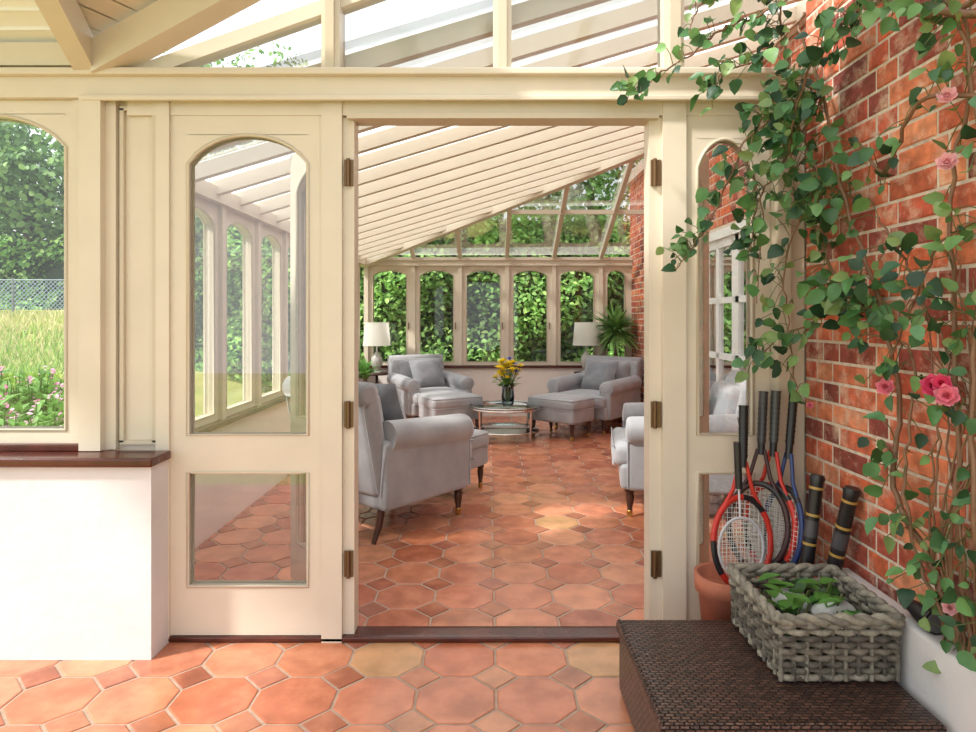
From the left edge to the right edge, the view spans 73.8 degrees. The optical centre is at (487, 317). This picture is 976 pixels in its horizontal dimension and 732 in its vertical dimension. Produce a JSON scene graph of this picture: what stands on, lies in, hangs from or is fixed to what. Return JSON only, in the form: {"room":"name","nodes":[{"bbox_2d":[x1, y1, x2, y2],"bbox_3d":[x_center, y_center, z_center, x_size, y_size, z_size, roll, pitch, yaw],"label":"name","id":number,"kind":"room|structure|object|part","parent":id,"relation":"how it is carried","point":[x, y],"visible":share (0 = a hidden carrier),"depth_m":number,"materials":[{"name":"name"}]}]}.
{"room":"conservatory porch","nodes":[
{"label":"conservatory porch","id":0,"kind":"room"},
{"bbox_2d":[0,460,167,659],"bbox_3d":[-2.240,0.932,2.595,1.920,0.735,0.250,0,0,0],"label":"wall","id":1,"kind":"structure","parent":0,"point":[84,551],"depth_m":2.47,"materials":[{"name":"white paint"}]},
{"bbox_2d":[0,443,170,467],"bbox_3d":[-2.232,0.531,2.520,1.935,0.063,0.160,0,0,0],"label":"trim","id":2,"kind":"structure","parent":1,"relation":"on","point":[12,455],"depth_m":2.48,"materials":[{"name":"brown wood"}]},
{"bbox_2d":[0,0,260,72],"bbox_3d":[-1.793,-1.267,1.805,2.813,0.614,1.730,0,0,0],"label":"ceiling","id":3,"kind":"structure","parent":0,"point":[94,35],"depth_m":2.48,"materials":[{"name":"beige paint"}]},
{"bbox_2d":[195,372,362,547],"bbox_3d":[-1.700,0.980,5.670,0.100,0.640,5.860,0,0,0],"label":"wall","id":4,"kind":"structure","parent":0,"point":[219,498],"depth_m":4.21,"materials":[{"name":"paint"}]},
{"bbox_2d":[195,196,218,428],"bbox_3d":[-1.670,-0.033,3.680,0.089,1.314,0.650,0,0,0],"label":"window","id":5,"kind":"structure","parent":4,"relation":"in","point":[207,212],"depth_m":3.92,"materials":[{"name":"beige paint"}]},
{"bbox_2d":[219,205,254,419],"bbox_3d":[-1.670,-0.033,4.305,0.089,1.314,0.650,0,0,0],"label":"window","id":6,"kind":"structure","parent":4,"relation":"in","point":[244,225],"depth_m":4.46,"materials":[{"name":"beige paint"}]},
{"bbox_2d":[255,221,282,405],"bbox_3d":[-1.670,-0.033,4.930,0.089,1.314,0.650,0,0,0],"label":"window","id":7,"kind":"structure","parent":4,"relation":"in","point":[275,237],"depth_m":5.13,"materials":[{"name":"beige paint"}]},
{"bbox_2d":[195,370,358,431],"bbox_3d":[-1.655,0.641,5.644,0.110,0.033,5.808,0,0,0],"label":"trim","id":8,"kind":"structure","parent":4,"relation":"on","point":[235,417],"depth_m":4.21,"materials":[{"name":"brown wood"}]},
{"bbox_2d":[283,232,289,395],"bbox_3d":[-1.670,-0.033,5.555,0.089,1.314,0.650,0,0,0],"label":"window","id":9,"kind":"structure","parent":4,"relation":"in","point":[286,238],"depth_m":5.23,"materials":[{"name":"beige paint"}]},
{"bbox_2d":[358,264,359,364],"bbox_3d":[-1.670,-0.033,8.055,0.089,1.314,0.650,0,0,0],"label":"window","id":10,"kind":"structure","parent":4,"relation":"in","point":[358,264],"depth_m":8.29,"materials":[{"name":"beige paint"}]},
{"bbox_2d":[0,416,745,731],"bbox_3d":[-0.650,1.375,4.450,5.300,0.151,8.500,0,0,0],"label":"floor","id":11,"kind":"structure","parent":0,"point":[548,537],"depth_m":2.59,"materials":[{"name":"tile"}]},
{"bbox_2d":[282,376,473,544],"bbox_3d":[-0.683,0.832,4.208,0.897,0.943,1.000,0,0,39],"label":"armchair","id":12,"kind":"object","parent":11,"relation":"on","point":[402,461],"visible":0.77,"depth_m":3.84,"materials":[{"name":"grey fabric"}]},
{"bbox_3d":[-0.888,0.698,3.955,0.746,0.676,0.348,0,0,39],"label":"backrest","id":13,"kind":"part","parent":12,"relation":"part of","materials":[{"name":"grey fabric"}]},
{"bbox_2d":[373,383,405,420],"bbox_3d":[-0.722,0.600,4.194,0.466,0.393,0.240,0,0,33],"label":"cushion","id":14,"kind":"object","parent":12,"relation":"on","point":[391,403],"depth_m":4.03,"materials":[{"name":"grey fabric"}]},
{"bbox_3d":[-0.652,1.024,4.247,0.763,0.170,0.784,0,0,39],"label":"seat","id":15,"kind":"part","parent":12,"relation":"part of","materials":[{"name":"grey fabric"}]},
{"bbox_3d":[-0.387,0.853,4.010,0.187,0.512,0.750,0,0,39],"label":"arm","id":16,"kind":"part","parent":12,"relation":"part of","materials":[{"name":"grey fabric"}]},
{"bbox_2d":[369,372,387,383],"bbox_3d":[-1.420,1.000,8.300,0.290,0.600,0.290,0,0,0],"label":"side table","id":17,"kind":"object","parent":11,"relation":"on","point":[376,375],"visible":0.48,"depth_m":8.20,"materials":[{"name":"brown wood"}]},
{"bbox_2d":[358,357,379,381],"bbox_3d":[-1.425,0.879,7.701,0.370,0.842,0.440,0,0,0],"label":"potted houseplant","id":18,"kind":"object","parent":17,"relation":"on","point":[363,367],"visible":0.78,"depth_m":7.67,"materials":[{"name":"plant"}]},
{"bbox_2d":[363,322,390,372],"bbox_3d":[-1.420,0.378,8.300,0.356,0.643,0.356,0,0,0],"label":"table lamp","id":19,"kind":"object","parent":17,"relation":"on","point":[376,334],"visible":0.94,"depth_m":8.18,"materials":[{"name":"white fabric"}]},
{"bbox_3d":[-1.420,0.204,8.300,0.356,0.296,0.356,0,0,0],"label":"lamp shade","id":20,"kind":"part","parent":19,"relation":"part of","materials":[{"name":"fabric"}]},
{"bbox_2d":[387,354,473,417],"bbox_3d":[-0.733,0.887,8.004,0.880,0.833,0.981,0,0,-28],"label":"armchair","id":21,"kind":"object","parent":11,"relation":"on","point":[413,376],"visible":0.53,"depth_m":7.92,"materials":[{"name":"grey fabric"}]},
{"bbox_3d":[-1.026,0.905,7.813,0.184,0.452,0.736,0,0,-28],"label":"arm","id":22,"kind":"part","parent":21,"relation":"part of","materials":[{"name":"grey fabric"}]},
{"bbox_3d":[-0.710,1.057,7.962,0.749,0.150,0.770,0,0,-28],"label":"seat","id":23,"kind":"part","parent":21,"relation":"part of","materials":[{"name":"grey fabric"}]},
{"bbox_3d":[-0.883,0.768,8.287,0.732,0.596,0.341,0,0,-28],"label":"backrest","id":24,"kind":"part","parent":21,"relation":"part of","materials":[{"name":"grey fabric"}]},
{"bbox_2d":[408,358,445,387],"bbox_3d":[-0.749,0.682,8.035,0.458,0.347,0.236,0,0,-37],"label":"cushion","id":25,"kind":"object","parent":21,"relation":"on","point":[428,372],"depth_m":7.96,"materials":[{"name":"grey fabric"}]},
{"bbox_2d":[413,387,471,404],"bbox_3d":[-0.660,0.930,7.867,0.728,0.174,0.671,0,0,-28],"label":"seat cushion","id":26,"kind":"object","parent":21,"relation":"on","point":[422,390],"depth_m":7.68,"materials":[{"name":"grey fabric"}]},
{"bbox_3d":[-0.411,0.905,8.140,0.184,0.452,0.736,0,0,-28],"label":"arm","id":27,"kind":"part","parent":21,"relation":"part of","materials":[{"name":"grey fabric"}]},
{"bbox_2d":[418,392,482,424],"bbox_3d":[-0.420,1.069,7.260,0.620,0.459,0.460,0,0,-28],"label":"footstool","id":28,"kind":"object","parent":11,"relation":"on","point":[434,404],"visible":0.64,"depth_m":7.08,"materials":[{"name":"grey fabric"}]},
{"bbox_2d":[471,429,488,487],"bbox_3d":[-0.360,1.069,4.950,0.620,0.459,0.460,0,0,30],"label":"footstool","id":29,"kind":"object","parent":11,"relation":"on","point":[480,437],"visible":0.27,"depth_m":4.89,"materials":[{"name":"grey fabric"}]},
{"bbox_2d":[468,400,540,442],"bbox_3d":[0.180,1.117,7.020,0.782,0.368,0.782,0,0,0],"label":"coffee table","id":30,"kind":"object","parent":11,"relation":"on","point":[499,428],"visible":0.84,"depth_m":6.92,"materials":[{"name":"clear glass"}]},
{"bbox_2d":[491,357,523,405],"bbox_3d":[0.217,0.679,7.012,0.370,0.523,0.390,0,0,0],"label":"flower vase","id":31,"kind":"object","parent":30,"relation":"on","point":[507,388],"visible":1,"depth_m":6.99,"materials":[{"name":"clear glass"}]},
{"bbox_2d":[528,393,594,441],"bbox_3d":[0.800,1.069,7.130,0.620,0.459,0.460,0,0,40],"label":"footstool","id":32,"kind":"object","parent":11,"relation":"on","point":[570,409],"visible":0.88,"depth_m":6.95,"materials":[{"name":"grey fabric"}]},
{"bbox_2d":[547,355,643,434],"bbox_3d":[1.288,0.888,7.722,0.897,0.830,1.000,0,0,40],"label":"armchair","id":33,"kind":"object","parent":11,"relation":"on","point":[613,381],"visible":0.66,"depth_m":7.61,"materials":[{"name":"grey fabric"}]},
{"bbox_3d":[0.996,0.907,7.925,0.187,0.451,0.750,0,0,40],"label":"arm","id":34,"kind":"part","parent":33,"relation":"part of","materials":[{"name":"grey fabric"}]},
{"bbox_2d":[552,389,606,408],"bbox_3d":[1.187,0.931,7.601,0.742,0.174,0.684,0,0,40],"label":"seat cushion","id":35,"kind":"object","parent":33,"relation":"on","point":[600,397],"depth_m":7.34,"materials":[{"name":"grey fabric"}]},
{"bbox_2d":[580,360,618,389],"bbox_3d":[1.327,0.684,7.735,0.240,0.346,0.466,0,0,-41],"label":"cushion","id":36,"kind":"object","parent":33,"relation":"on","point":[596,373],"depth_m":7.67,"materials":[{"name":"grey fabric"}]},
{"bbox_3d":[1.256,1.058,7.684,0.763,0.149,0.784,0,0,40],"label":"seat","id":37,"kind":"part","parent":33,"relation":"part of","materials":[{"name":"grey fabric"}]},
{"bbox_3d":[1.498,0.770,7.971,0.746,0.594,0.348,0,0,40],"label":"backrest","id":38,"kind":"part","parent":33,"relation":"part of","materials":[{"name":"grey fabric"}]},
{"bbox_3d":[1.540,0.907,7.469,0.187,0.451,0.750,0,0,40],"label":"arm","id":39,"kind":"part","parent":33,"relation":"part of","materials":[{"name":"grey fabric"}]},
{"bbox_2d":[587,302,639,419],"bbox_3d":[1.570,0.542,8.223,0.600,1.517,0.614,0,0,0],"label":"yucca","id":40,"kind":"object","parent":11,"relation":"on","point":[616,332],"visible":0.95,"depth_m":8.22,"materials":[{"name":"plant"}]},
{"bbox_2d":[611,369,745,519],"bbox_3d":[1.347,0.841,4.495,0.981,0.926,0.880,0,0,10],"label":"armchair","id":41,"kind":"object","parent":11,"relation":"on","point":[627,441],"visible":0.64,"depth_m":4.17,"materials":[{"name":"grey fabric"}]},
{"bbox_2d":[611,427,626,465],"bbox_3d":[1.194,0.889,4.522,0.671,0.193,0.728,0,0,10],"label":"seat cushion","id":42,"kind":"object","parent":41,"relation":"on","point":[618,436],"depth_m":4.25,"materials":[{"name":"grey fabric"}]},
{"bbox_3d":[1.300,1.030,4.504,0.770,0.166,0.749,0,0,10],"label":"seat","id":43,"kind":"part","parent":41,"relation":"part of","materials":[{"name":"grey fabric"}]},
{"bbox_3d":[1.377,0.862,4.844,0.736,0.502,0.184,0,0,10],"label":"arm","id":44,"kind":"part","parent":41,"relation":"part of","materials":[{"name":"grey fabric"}]},
{"bbox_3d":[1.256,0.862,4.157,0.736,0.502,0.184,0,0,10],"label":"arm","id":45,"kind":"part","parent":41,"relation":"part of","materials":[{"name":"grey fabric"}]},
{"bbox_3d":[1.662,0.709,4.440,0.341,0.663,0.732,0,0,10],"label":"backrest","id":46,"kind":"part","parent":41,"relation":"part of","materials":[{"name":"grey fabric"}]},
{"bbox_2d":[694,562,759,619],"bbox_3d":[0.900,1.130,2.440,0.244,0.340,0.244,0,0,0],"label":"terracotta pot","id":47,"kind":"object","parent":11,"relation":"on","point":[714,593],"visible":0.38,"depth_m":2.38,"materials":[{"name":"orange ceramic"}]},
{"bbox_2d":[718,441,764,574],"bbox_3d":[0.926,0.705,2.385,0.180,0.501,0.029,0,0,-6],"label":"racket","id":48,"kind":"object","parent":47,"relation":"on","point":[737,445],"visible":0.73,"depth_m":2.38,"materials":[{"name":"white metal"}]},
{"bbox_2d":[710,405,773,584],"bbox_3d":[0.958,0.677,2.447,0.230,0.680,0.129,0,0,-36],"label":"tennis racket","id":49,"kind":"object","parent":47,"relation":"on","point":[743,428],"visible":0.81,"depth_m":2.46,"materials":[{"name":"red plastic"}]},
{"bbox_2d":[726,391,790,564],"bbox_3d":[1.036,0.626,2.507,0.209,0.682,0.149,0,0,0],"label":"tennis racket","id":50,"kind":"object","parent":47,"relation":"on","point":[763,395],"visible":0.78,"depth_m":2.51,"materials":[{"name":"black plastic"}]},
{"bbox_2d":[616,619,946,731],"bbox_3d":[0.815,1.173,1.970,0.740,0.255,0.600,0,0,0],"label":"wicker trunk","id":51,"kind":"object","parent":11,"relation":"on","point":[675,675],"visible":0.88,"depth_m":1.83,"materials":[{"name":"brown wicker"}]},
{"bbox_2d":[726,563,905,681],"bbox_3d":[1.008,0.936,2.048,0.384,0.216,0.414,0,0,0],"label":"woven basket","id":52,"kind":"object","parent":51,"relation":"on","point":[840,630],"visible":1,"depth_m":1.89,"materials":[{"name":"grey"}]},
{"bbox_2d":[800,473,825,594],"bbox_3d":[1.140,0.932,2.336,0.150,0.740,0.055,0,0,-12],"label":"bat","id":53,"kind":"object","parent":11,"relation":"on","point":[816,486],"visible":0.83,"depth_m":2.32,"materials":[{"name":"black rubber"}]},
{"bbox_2d":[827,485,860,583],"bbox_3d":[1.197,0.940,2.277,0.058,0.729,0.200,0,0,-39],"label":"bat","id":54,"kind":"object","parent":11,"relation":"on","point":[850,496],"visible":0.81,"depth_m":2.23,"materials":[{"name":"black rubber"}]},
{"bbox_3d":[1.145,1.135,2.460,0.191,0.330,0.191,0,0,0],"label":"terracotta pot","id":55,"kind":"object","parent":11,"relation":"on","visible":0},
{"bbox_2d":[742,390,798,563],"bbox_3d":[1.085,0.625,2.507,0.147,0.683,0.180,0,0,0],"label":"tennis racket","id":56,"kind":"object","parent":55,"relation":"on","point":[775,395],"visible":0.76,"depth_m":2.53,"materials":[{"name":"black plastic"}]},
{"bbox_2d":[761,393,804,563],"bbox_3d":[1.121,0.626,2.475,0.136,0.682,0.166,0,0,17],"label":"tennis racket","id":57,"kind":"object","parent":55,"relation":"on","point":[792,406],"visible":0.66,"depth_m":2.49,"materials":[{"name":"blue plastic"}]},
{"bbox_3d":[1.240,1.000,8.410,0.260,0.600,0.260,0,0,0],"label":"side table","id":58,"kind":"object","parent":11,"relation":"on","visible":0},
{"bbox_2d":[573,322,599,371],"bbox_3d":[1.270,0.378,8.400,0.356,0.643,0.356,0,0,0],"label":"table lamp","id":59,"kind":"object","parent":58,"relation":"on","point":[585,333],"visible":0.8,"depth_m":8.27,"materials":[{"name":"white fabric"}]},
{"bbox_3d":[1.270,0.204,8.400,0.356,0.296,0.356,0,0,0],"label":"lamp shade","id":60,"kind":"part","parent":59,"relation":"part of","materials":[{"name":"fabric"}]},
{"bbox_2d":[0,0,813,642],"bbox_3d":[-0.650,-0.340,2.625,5.100,3.280,0.150,0,0,0],"label":"frame","id":61,"kind":"structure","parent":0,"point":[122,115],"depth_m":2.60,"materials":[{"name":"beige paint"}]},
{"bbox_2d":[0,100,72,442],"bbox_3d":[-2.431,-0.175,2.645,1.539,1.399,0.079,0,0,0],"label":"window","id":62,"kind":"structure","parent":61,"relation":"in","point":[55,117],"depth_m":2.61,"materials":[{"name":"beige paint"}]},
{"bbox_2d":[171,116,320,634],"bbox_3d":[-0.972,0.231,2.638,0.610,2.090,0.054,0,0,0],"label":"door","id":63,"kind":"structure","parent":61,"relation":"in","point":[198,607],"depth_m":2.62,"materials":[{"name":"beige paint"}]},
{"bbox_2d":[290,117,357,633],"bbox_3d":[-0.726,0.233,2.919,0.102,2.087,0.712,0,0,-35],"label":"door","id":64,"kind":"structure","parent":61,"relation":"in","point":[298,567],"depth_m":2.67,"materials":[{"name":"beige paint"}]},
{"bbox_2d":[169,626,618,641],"bbox_3d":[-0.155,1.289,2.650,2.310,0.022,0.100,0,0,0],"label":"threshold","id":65,"kind":"structure","parent":61,"relation":"attached to","point":[362,633],"depth_m":2.62,"materials":[{"name":"brown wood"}]},
{"bbox_2d":[644,117,708,619],"bbox_3d":[0.840,0.233,2.918,0.104,2.087,0.715,0,0,34],"label":"door","id":66,"kind":"structure","parent":61,"relation":"in","point":[652,129],"depth_m":2.63,"materials":[{"name":"beige paint"}]},
{"bbox_2d":[686,116,769,619],"bbox_3d":[0.964,0.231,2.638,0.340,2.090,0.054,0,0,0],"label":"door","id":67,"kind":"structure","parent":61,"relation":"in","point":[706,452],"depth_m":2.62,"materials":[{"name":"beige paint"}]},
{"bbox_2d":[367,368,583,415],"bbox_3d":[0.075,0.980,8.660,3.650,0.640,0.120,0,0,0],"label":"wall","id":68,"kind":"structure","parent":0,"point":[533,381],"depth_m":8.60,"materials":[{"name":"paint"}]},
{"bbox_2d":[364,266,410,364],"bbox_3d":[-1.314,-0.033,8.617,0.648,1.314,0.094,0,0,0],"label":"window","id":69,"kind":"structure","parent":68,"relation":"in","point":[370,272],"depth_m":8.60,"materials":[{"name":"beige paint"}]},
{"bbox_2d":[411,266,457,364],"bbox_3d":[-0.694,-0.033,8.617,0.648,1.314,0.094,0,0,0],"label":"window","id":70,"kind":"structure","parent":68,"relation":"in","point":[416,271],"depth_m":8.60,"materials":[{"name":"beige paint"}]},
{"bbox_2d":[370,365,581,367],"bbox_3d":[0.114,0.641,8.600,3.568,0.033,0.100,0,0,0],"label":"trim","id":71,"kind":"structure","parent":68,"relation":"on","point":[382,366],"depth_m":8.55,"materials":[{"name":"brown wood"}]},
{"bbox_2d":[458,266,504,364],"bbox_3d":[-0.074,-0.033,8.617,0.648,1.314,0.094,0,0,0],"label":"window","id":72,"kind":"structure","parent":68,"relation":"in","point":[463,271],"depth_m":8.60,"materials":[{"name":"beige paint"}]},
{"bbox_2d":[505,266,551,364],"bbox_3d":[0.546,-0.033,8.617,0.648,1.314,0.094,0,0,0],"label":"window","id":73,"kind":"structure","parent":68,"relation":"in","point":[510,271],"depth_m":8.60,"materials":[{"name":"beige paint"}]},
{"bbox_2d":[552,266,597,364],"bbox_3d":[1.166,-0.033,8.617,0.648,1.314,0.094,0,0,0],"label":"window","id":74,"kind":"structure","parent":68,"relation":"in","point":[557,271],"depth_m":8.60,"materials":[{"name":"beige paint"}]},
{"bbox_2d":[598,266,631,356],"bbox_3d":[1.681,-0.033,8.617,0.438,1.314,0.094,0,0,0],"label":"window","id":75,"kind":"structure","parent":68,"relation":"in","point":[603,271],"depth_m":8.60,"materials":[{"name":"beige paint"}]},
{"bbox_2d":[195,0,805,266],"bbox_3d":[0.089,-1.285,5.655,3.677,1.230,5.990,0,0,0],"label":"ceiling","id":76,"kind":"structure","parent":0,"point":[554,191],"depth_m":4.57,"materials":[{"name":"beige paint"}]},
{"bbox_2d":[630,23,805,401],"bbox_3d":[1.998,-0.300,5.710,0.203,3.200,5.980,0,0,0],"label":"wall","id":77,"kind":"structure","parent":0,"point":[723,217],"depth_m":5.50,"materials":[{"name":"brick"}]},
{"bbox_2d":[195,180,632,265],"bbox_3d":[0.075,-0.745,5.705,3.650,0.110,5.930,0,0,0],"label":"trim","id":78,"kind":"structure","parent":77,"relation":"attached to","point":[204,189],"depth_m":8.53,"materials":[{"name":"beige paint"}]},
{"bbox_2d":[709,220,745,392],"bbox_3d":[1.975,0.290,5.050,0.170,2.020,1.700,0,0,0],"label":"door","id":79,"kind":"structure","parent":77,"relation":"in","point":[727,275],"depth_m":5.31,"materials":[{"name":"white paint"}]},
{"bbox_2d":[805,0,975,640],"bbox_3d":[1.579,-0.300,1.560,0.603,3.200,2.120,0,0,0],"label":"wall","id":80,"kind":"structure","parent":0,"point":[872,86],"depth_m":2.09,"materials":[{"name":"brick"}]},
{"bbox_2d":[610,0,975,673],"bbox_3d":[1.062,-0.176,2.163,0.669,2.248,1.192,0,0,-39],"label":"climbing rose","id":81,"kind":"object","parent":80,"relation":"attached to","point":[829,300],"visible":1,"depth_m":2.03,"materials":[{"name":"green plant"}]},
{"bbox_2d":[842,568,975,731],"bbox_3d":[1.240,1.090,1.400,0.070,0.420,1.800,0,0,0],"label":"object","id":82,"kind":"structure","parent":80,"relation":"attached to","point":[949,695],"depth_m":1.76,"materials":[{"name":"white paint"}]},
{"bbox_2d":[906,599,945,634],"bbox_3d":[1.243,0.844,1.863,0.071,0.071,0.134,0,0,0],"label":"sunglasses","id":83,"kind":"object","parent":82,"relation":"on","point":[915,608],"visible":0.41,"depth_m":1.81,"materials":[{"name":"black plastic"}]},
{"label":"outside","id":84,"kind":"structure","parent":0,"visible":0},
{"bbox_2d":[0,310,271,416],"bbox_3d":[-4.000,0.645,18.000,60.000,1.650,60.000,0,0,0],"label":"lawn","id":85,"kind":"structure","parent":84,"point":[234,388],"depth_m":9.19,"materials":[{"name":"green plant"}]},
{"bbox_2d":[3,130,23,236],"bbox_3d":[-15.404,-3.181,19.201,4.689,6.225,4.297,0,0,13],"label":"tree","id":86,"kind":"object","parent":85,"relation":"on","point":[6,130],"visible":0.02,"depth_m":19.32,"materials":[{"name":"green plant"}]},
{"bbox_2d":[0,232,63,309],"bbox_3d":[-12.795,-0.302,16.319,14.660,3.706,1.661,0,0,0],"label":"hedge","id":87,"kind":"object","parent":85,"relation":"on","point":[35,259],"visible":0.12,"depth_m":16.02,"materials":[{"name":"green plant"}]},
{"bbox_2d":[0,122,63,262],"bbox_3d":[-11.907,-3.016,16.834,5.049,5.897,3.992,0,0,-3],"label":"tree","id":88,"kind":"object","parent":85,"relation":"on","point":[16,156],"visible":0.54,"depth_m":16.04,"materials":[{"name":"green plant"}]},
{"bbox_2d":[0,308,63,420],"bbox_3d":[-6.499,0.612,10.234,4.386,1.737,14.422,0,0,-41],"label":"meadow grass","id":89,"kind":"structure","parent":85,"relation":"on","point":[14,334],"depth_m":10.50,"materials":[{"name":"green plant"}]},
{"bbox_2d":[0,366,63,425],"bbox_3d":[-4.400,0.958,6.201,0.982,0.895,3.001,0,0,-36],"label":"flowers","id":90,"kind":"object","parent":85,"relation":"on","point":[37,395],"visible":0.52,"depth_m":6.43,"materials":[{"name":"green plant"}]},
{"bbox_2d":[0,278,63,311],"bbox_3d":[-8.352,-0.450,14.520,14.705,0.900,0.061,0,0,0],"label":"fence","id":91,"kind":"object","parent":85,"relation":"on","point":[13,282],"visible":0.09,"depth_m":14.49,"materials":[{"name":"grey metal"}]},
{"bbox_2d":[17,137,199,241],"bbox_3d":[-9.945,-3.128,19.148,5.864,6.117,5.528,0,0,6],"label":"tree","id":92,"kind":"object","parent":85,"relation":"on","point":[61,145],"visible":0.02,"depth_m":17.43,"materials":[{"name":"green plant"}]},
{"bbox_2d":[161,40,300,220],"bbox_3d":[-7.117,-4.110,19.938,6.239,8.077,5.075,0,0,-9],"label":"tree","id":93,"kind":"object","parent":85,"relation":"on","point":[218,62],"visible":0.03,"depth_m":18.56,"materials":[{"name":"green plant"}]},
{"bbox_2d":[195,215,629,391],"bbox_3d":[-0.591,-0.085,10.043,9.751,3.159,1.214,0,0,0],"label":"hedge","id":94,"kind":"object","parent":85,"relation":"on","point":[483,287],"visible":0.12,"depth_m":9.83,"materials":[{"name":"green plant"}]}
]}

